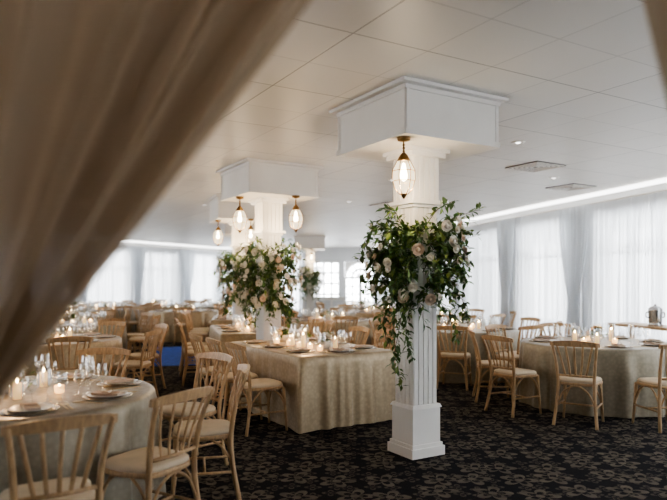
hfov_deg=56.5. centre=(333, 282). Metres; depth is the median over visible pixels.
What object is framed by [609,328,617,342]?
candles
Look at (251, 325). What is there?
floral centerpiece
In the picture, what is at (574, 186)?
ceiling vent
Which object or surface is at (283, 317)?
dining chair
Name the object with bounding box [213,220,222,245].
hanging lantern
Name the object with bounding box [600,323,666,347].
place settings
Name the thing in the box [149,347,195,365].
area rug
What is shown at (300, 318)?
place settings
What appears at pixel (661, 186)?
wall
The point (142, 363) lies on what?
dining chair
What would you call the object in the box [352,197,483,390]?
flower arrangement
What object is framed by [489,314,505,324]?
dining chair
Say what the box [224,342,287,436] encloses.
dining chair
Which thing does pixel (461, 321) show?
floral centerpiece
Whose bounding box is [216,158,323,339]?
column
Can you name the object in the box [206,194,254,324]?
column
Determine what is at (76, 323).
place settings
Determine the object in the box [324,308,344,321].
place settings
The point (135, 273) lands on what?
sheer curtain
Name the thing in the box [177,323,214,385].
dining chair
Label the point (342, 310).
dining chair
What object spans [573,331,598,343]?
candles
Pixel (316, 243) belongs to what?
column
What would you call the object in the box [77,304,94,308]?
dining chair
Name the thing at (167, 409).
dining chair
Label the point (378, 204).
ceiling vent
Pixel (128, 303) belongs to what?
dining chair
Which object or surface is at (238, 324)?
candles
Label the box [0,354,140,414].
place settings
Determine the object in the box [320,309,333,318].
floral centerpiece
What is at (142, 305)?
dining chair
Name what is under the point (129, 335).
dining chair
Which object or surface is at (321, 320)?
dining chair
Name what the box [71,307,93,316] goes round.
place settings
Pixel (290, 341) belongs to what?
candles
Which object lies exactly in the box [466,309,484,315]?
dining chair
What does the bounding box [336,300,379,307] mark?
place settings
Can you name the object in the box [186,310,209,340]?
dining chair
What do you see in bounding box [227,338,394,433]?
banquet table
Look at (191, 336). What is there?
dining chair
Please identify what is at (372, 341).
dining chair
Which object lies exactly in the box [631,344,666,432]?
dining chair
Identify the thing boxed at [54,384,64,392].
candles
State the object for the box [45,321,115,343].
place settings
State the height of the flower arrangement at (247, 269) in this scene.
1.279 m
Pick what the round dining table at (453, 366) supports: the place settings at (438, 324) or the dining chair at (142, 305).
the place settings at (438, 324)
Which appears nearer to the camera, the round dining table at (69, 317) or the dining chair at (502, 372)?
the dining chair at (502, 372)
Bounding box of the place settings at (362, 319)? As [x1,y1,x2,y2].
[346,309,367,320]
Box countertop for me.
[300,297,347,316]
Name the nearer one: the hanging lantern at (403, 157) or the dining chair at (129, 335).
the hanging lantern at (403, 157)
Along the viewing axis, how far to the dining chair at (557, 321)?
9.78 m
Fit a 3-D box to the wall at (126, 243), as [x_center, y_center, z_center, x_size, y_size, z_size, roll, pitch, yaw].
[-9.593,-0.040,12.688,3.234,3.080,31.392,0,0,11]
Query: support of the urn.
on the sideboard
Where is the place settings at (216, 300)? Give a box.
[198,300,222,306]
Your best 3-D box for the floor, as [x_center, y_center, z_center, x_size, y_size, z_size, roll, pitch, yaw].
[-2.000,1.550,12.500,22.000,0.100,34.000,0,0,0]
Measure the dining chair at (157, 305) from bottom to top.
0.910 m
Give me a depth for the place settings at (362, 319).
12.44 m
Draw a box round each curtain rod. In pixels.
[124,244,222,251]
[451,189,666,229]
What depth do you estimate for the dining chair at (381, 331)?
8.02 m
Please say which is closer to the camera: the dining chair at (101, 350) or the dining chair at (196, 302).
the dining chair at (101, 350)
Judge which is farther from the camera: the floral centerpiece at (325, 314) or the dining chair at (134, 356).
the floral centerpiece at (325, 314)
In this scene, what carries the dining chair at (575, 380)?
on the floor
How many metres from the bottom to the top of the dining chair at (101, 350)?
0.910 m
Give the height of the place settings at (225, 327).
0.230 m
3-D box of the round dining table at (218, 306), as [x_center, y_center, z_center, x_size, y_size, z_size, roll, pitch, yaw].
[-3.403,1.120,19.508,1.953,0.760,1.934,0,0,7]
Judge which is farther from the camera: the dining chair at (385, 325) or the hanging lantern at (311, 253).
the hanging lantern at (311, 253)
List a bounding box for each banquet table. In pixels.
[209,325,299,385]
[211,315,254,324]
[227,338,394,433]
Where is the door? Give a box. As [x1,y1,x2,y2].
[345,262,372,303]
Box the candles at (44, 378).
[40,369,47,386]
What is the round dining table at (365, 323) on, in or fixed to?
on the floor
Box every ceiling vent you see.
[369,202,389,206]
[505,161,565,171]
[546,183,596,190]
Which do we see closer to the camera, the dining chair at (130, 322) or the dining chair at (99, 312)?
the dining chair at (99, 312)
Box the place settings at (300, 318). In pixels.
[291,309,310,320]
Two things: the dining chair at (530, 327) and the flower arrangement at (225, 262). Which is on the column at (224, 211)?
the flower arrangement at (225, 262)
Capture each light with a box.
[126,240,222,248]
[375,178,666,246]
[511,140,524,143]
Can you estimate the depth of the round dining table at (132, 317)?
16.99 m
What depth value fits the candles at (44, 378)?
4.39 m
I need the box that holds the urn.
[645,304,664,325]
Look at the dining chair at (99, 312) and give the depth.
12.96 m
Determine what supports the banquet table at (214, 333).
on the floor
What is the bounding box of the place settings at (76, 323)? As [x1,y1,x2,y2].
[60,311,105,325]
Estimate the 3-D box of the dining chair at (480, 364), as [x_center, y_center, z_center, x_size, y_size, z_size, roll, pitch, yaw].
[2.005,1.049,7.982,0.551,0.910,0.490,0,0,8]
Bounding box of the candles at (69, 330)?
[55,328,71,336]
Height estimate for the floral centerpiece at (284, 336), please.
0.212 m
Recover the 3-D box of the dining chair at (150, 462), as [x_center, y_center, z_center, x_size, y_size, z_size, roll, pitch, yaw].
[-1.030,1.049,3.592,0.551,0.910,0.490,0,0,29]
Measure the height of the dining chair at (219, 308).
0.910 m
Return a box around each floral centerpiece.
[8,367,36,394]
[50,328,59,337]
[65,311,81,322]
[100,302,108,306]
[242,316,255,329]
[272,327,333,348]
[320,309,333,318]
[457,315,469,326]
[586,325,607,341]
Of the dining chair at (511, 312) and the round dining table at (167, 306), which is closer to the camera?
the dining chair at (511, 312)
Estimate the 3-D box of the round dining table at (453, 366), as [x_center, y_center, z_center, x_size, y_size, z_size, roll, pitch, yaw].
[2.102,1.120,10.108,1.953,0.760,1.934,0,0,39]
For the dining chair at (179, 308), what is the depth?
15.19 m
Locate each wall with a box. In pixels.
[125,242,217,251]
[218,248,373,316]
[389,182,666,242]
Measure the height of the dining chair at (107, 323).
0.910 m
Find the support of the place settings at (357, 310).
on the round dining table at (369, 314)
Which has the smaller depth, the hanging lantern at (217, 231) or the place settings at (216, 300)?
the hanging lantern at (217, 231)
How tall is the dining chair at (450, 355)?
0.910 m
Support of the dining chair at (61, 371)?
on the floor
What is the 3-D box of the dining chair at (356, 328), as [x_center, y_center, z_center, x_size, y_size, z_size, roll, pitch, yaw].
[0.166,1.049,8.332,0.551,0.910,0.490,0,0,-31]
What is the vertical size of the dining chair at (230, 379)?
0.910 m
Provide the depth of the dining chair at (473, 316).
11.49 m
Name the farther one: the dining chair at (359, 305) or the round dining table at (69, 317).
the dining chair at (359, 305)
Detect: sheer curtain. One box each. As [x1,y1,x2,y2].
[76,245,222,307]
[223,252,303,315]
[372,191,666,341]
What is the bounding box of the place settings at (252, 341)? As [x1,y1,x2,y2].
[240,324,378,354]
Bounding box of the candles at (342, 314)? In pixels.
[316,312,343,319]
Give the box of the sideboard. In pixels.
[607,322,666,337]
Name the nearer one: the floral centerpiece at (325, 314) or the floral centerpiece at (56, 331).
the floral centerpiece at (56, 331)
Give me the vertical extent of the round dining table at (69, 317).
0.760 m
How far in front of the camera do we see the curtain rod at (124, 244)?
24.96 m
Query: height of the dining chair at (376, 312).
0.910 m
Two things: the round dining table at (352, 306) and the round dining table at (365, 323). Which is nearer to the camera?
the round dining table at (365, 323)
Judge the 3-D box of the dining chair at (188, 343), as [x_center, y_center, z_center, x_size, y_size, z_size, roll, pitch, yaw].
[-2.387,1.049,10.421,0.551,0.910,0.490,0,0,-16]
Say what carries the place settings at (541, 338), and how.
on the round dining table at (618, 368)
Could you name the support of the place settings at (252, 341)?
on the banquet table at (329, 390)
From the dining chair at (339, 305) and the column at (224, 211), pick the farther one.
the dining chair at (339, 305)
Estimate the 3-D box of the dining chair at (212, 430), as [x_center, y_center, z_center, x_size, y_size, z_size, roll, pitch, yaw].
[-0.874,1.049,4.432,0.551,0.910,0.490,0,0,-12]
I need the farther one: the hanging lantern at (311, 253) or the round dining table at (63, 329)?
the hanging lantern at (311, 253)
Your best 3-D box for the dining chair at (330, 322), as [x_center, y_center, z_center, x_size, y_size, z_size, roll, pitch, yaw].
[-0.272,1.049,9.776,0.551,0.910,0.490,0,0,-13]
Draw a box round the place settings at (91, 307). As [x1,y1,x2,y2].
[75,302,132,310]
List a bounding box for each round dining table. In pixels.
[0,375,165,499]
[22,334,123,376]
[58,320,127,359]
[64,314,99,320]
[72,308,139,332]
[129,304,180,329]
[147,309,217,341]
[196,306,253,314]
[284,317,373,345]
[333,306,383,315]
[341,310,391,340]
[437,325,520,383]
[516,336,666,418]
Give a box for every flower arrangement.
[213,249,255,316]
[228,236,306,329]
[295,265,325,300]
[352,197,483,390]
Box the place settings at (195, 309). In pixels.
[154,302,213,311]
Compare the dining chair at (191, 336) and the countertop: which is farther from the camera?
the countertop
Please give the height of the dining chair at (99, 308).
0.910 m
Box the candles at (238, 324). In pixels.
[236,319,249,330]
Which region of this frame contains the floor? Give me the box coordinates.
[127,317,666,499]
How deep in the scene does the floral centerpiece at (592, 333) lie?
7.78 m
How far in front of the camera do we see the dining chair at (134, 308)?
15.41 m
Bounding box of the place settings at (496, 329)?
[478,314,514,331]
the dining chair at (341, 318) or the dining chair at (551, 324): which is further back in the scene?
the dining chair at (341, 318)
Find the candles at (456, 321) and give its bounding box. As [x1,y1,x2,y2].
[442,320,479,328]
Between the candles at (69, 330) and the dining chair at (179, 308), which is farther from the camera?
the dining chair at (179, 308)
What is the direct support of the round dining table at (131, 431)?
on the floor
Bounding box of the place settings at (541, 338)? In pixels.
[528,324,595,342]
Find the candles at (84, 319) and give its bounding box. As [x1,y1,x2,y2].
[61,317,91,323]
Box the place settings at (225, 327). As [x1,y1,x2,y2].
[215,313,291,332]
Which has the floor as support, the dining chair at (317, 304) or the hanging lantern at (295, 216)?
the dining chair at (317, 304)
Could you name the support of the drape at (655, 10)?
hanging from the ceiling
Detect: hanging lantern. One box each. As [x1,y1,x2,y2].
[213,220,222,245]
[233,196,246,232]
[245,219,255,243]
[289,195,302,231]
[309,249,313,262]
[392,136,415,198]
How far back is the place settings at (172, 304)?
20.60 m
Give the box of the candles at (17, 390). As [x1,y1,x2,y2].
[13,380,21,399]
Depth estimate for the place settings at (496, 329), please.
9.76 m
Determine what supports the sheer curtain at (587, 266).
hanging from the curtain rod at (662, 189)
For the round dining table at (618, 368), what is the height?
0.760 m
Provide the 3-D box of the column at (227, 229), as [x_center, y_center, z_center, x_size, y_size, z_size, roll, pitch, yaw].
[-2.150,-0.040,15.200,1.120,3.080,1.120,0,0,-12]
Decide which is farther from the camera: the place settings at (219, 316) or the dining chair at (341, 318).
the place settings at (219, 316)
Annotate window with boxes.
[314,262,338,296]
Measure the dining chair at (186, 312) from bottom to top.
0.910 m
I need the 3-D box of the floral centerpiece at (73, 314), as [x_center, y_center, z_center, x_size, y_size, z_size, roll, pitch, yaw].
[-4.787,0.625,11.511,0.270,0.226,0.278,0,0,28]
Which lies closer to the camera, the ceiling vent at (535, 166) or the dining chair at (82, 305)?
the ceiling vent at (535, 166)
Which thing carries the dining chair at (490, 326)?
on the floor
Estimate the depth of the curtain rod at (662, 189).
10.96 m
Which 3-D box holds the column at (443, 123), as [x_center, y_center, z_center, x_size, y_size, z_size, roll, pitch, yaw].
[0.730,-0.040,5.500,1.120,3.080,1.120,0,0,-31]
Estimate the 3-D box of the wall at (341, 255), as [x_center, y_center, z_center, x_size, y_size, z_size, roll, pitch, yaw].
[-1.550,-0.040,27.800,7.500,3.080,0.200,0,0,0]
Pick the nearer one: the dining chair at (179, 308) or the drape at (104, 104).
the drape at (104, 104)
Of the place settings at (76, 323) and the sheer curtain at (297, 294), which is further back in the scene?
the sheer curtain at (297, 294)
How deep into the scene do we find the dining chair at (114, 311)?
13.65 m
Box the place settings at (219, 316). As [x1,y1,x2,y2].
[214,307,253,319]
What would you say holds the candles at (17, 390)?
on the round dining table at (131, 431)
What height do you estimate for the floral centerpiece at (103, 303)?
0.226 m
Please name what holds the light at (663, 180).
attached to the ceiling
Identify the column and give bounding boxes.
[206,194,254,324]
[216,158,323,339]
[224,224,255,313]
[293,236,326,316]
[329,76,508,459]
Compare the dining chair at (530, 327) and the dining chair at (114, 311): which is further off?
the dining chair at (114, 311)
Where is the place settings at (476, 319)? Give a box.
[438,318,485,325]
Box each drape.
[0,0,310,402]
[643,0,666,98]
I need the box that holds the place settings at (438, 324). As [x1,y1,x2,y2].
[437,317,465,331]
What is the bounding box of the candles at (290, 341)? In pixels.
[274,329,337,350]
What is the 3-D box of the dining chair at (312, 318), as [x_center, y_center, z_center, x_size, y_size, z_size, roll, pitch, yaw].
[-0.603,1.049,10.930,0.551,0.910,0.490,0,0,-13]
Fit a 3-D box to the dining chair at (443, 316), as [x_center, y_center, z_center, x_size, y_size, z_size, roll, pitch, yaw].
[1.996,1.049,12.004,0.490,0.910,0.551,0,0,13]
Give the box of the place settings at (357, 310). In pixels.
[350,303,393,312]
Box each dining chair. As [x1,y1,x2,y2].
[0,413,117,499]
[46,336,92,374]
[71,306,85,312]
[76,347,130,376]
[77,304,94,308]
[90,311,113,319]
[97,321,125,337]
[98,307,112,318]
[100,310,116,318]
[102,386,213,499]
[111,329,161,397]
[114,306,132,332]
[123,302,136,306]
[123,306,145,338]
[127,312,154,350]
[127,315,160,361]
[128,324,168,388]
[133,307,160,339]
[138,304,160,325]
[140,304,153,329]
[145,302,160,316]
[158,352,233,477]
[170,364,249,499]
[173,307,192,343]
[175,318,206,370]
[176,321,210,378]
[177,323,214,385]
[181,312,208,341]
[184,311,209,337]
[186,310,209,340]
[188,333,241,409]
[191,301,202,307]
[205,337,262,419]
[207,306,231,327]
[215,304,225,313]
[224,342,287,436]
[281,316,286,327]
[306,316,314,334]
[312,318,324,336]
[316,303,324,316]
[324,320,333,339]
[330,307,344,316]
[332,316,358,343]
[333,309,354,316]
[337,304,352,313]
[346,304,361,309]
[347,326,370,344]
[369,318,394,348]
[371,309,383,342]
[371,315,394,348]
[374,329,393,349]
[375,312,389,328]
[378,322,394,350]
[437,314,448,324]
[437,326,471,390]
[456,315,482,324]
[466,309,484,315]
[468,329,512,402]
[481,335,541,417]
[485,324,519,388]
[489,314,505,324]
[496,325,543,384]
[506,311,516,326]
[520,317,540,338]
[538,322,570,335]
[550,341,604,429]
[553,321,561,335]
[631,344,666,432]
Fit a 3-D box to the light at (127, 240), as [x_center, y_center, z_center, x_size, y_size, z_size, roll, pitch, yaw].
[-9.306,-1.545,12.608,3.078,0.060,31.213,0,0,11]
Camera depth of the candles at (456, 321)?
9.99 m
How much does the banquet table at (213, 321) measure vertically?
0.760 m
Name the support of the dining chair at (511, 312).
on the floor
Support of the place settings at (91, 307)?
on the round dining table at (132, 317)
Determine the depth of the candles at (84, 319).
11.38 m
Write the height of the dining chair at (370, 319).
0.910 m
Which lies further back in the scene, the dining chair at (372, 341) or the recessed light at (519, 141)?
the dining chair at (372, 341)
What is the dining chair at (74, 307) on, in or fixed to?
on the floor
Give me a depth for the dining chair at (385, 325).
9.44 m
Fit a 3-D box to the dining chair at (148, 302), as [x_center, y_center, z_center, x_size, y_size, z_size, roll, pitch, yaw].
[-5.646,1.049,19.446,0.490,0.910,0.551,0,0,-15]
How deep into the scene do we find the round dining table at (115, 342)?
7.57 m
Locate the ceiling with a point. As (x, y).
(581, 80)
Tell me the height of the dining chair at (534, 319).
0.910 m
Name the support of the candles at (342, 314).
on the round dining table at (365, 323)
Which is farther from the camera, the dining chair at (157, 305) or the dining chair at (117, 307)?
the dining chair at (157, 305)
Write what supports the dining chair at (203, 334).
on the area rug
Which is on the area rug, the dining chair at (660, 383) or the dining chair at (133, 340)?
the dining chair at (133, 340)
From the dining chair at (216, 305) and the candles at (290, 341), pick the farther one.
the dining chair at (216, 305)
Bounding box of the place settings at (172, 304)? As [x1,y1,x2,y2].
[132,299,175,305]
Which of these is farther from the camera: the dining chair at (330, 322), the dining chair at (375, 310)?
the dining chair at (375, 310)
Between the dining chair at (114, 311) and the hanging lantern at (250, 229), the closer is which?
the hanging lantern at (250, 229)
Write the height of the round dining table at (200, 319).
0.760 m
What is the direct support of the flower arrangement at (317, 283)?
on the column at (316, 243)
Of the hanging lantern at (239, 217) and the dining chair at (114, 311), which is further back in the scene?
the dining chair at (114, 311)
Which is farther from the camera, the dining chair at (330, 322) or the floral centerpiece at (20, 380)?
the dining chair at (330, 322)
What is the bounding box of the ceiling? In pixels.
[128,0,666,247]
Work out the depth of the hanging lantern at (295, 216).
8.21 m
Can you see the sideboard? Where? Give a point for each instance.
(611, 324)
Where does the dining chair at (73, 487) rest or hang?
on the floor
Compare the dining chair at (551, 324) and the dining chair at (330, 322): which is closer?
the dining chair at (551, 324)
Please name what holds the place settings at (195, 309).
on the round dining table at (200, 319)
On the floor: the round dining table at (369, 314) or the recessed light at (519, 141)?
the round dining table at (369, 314)

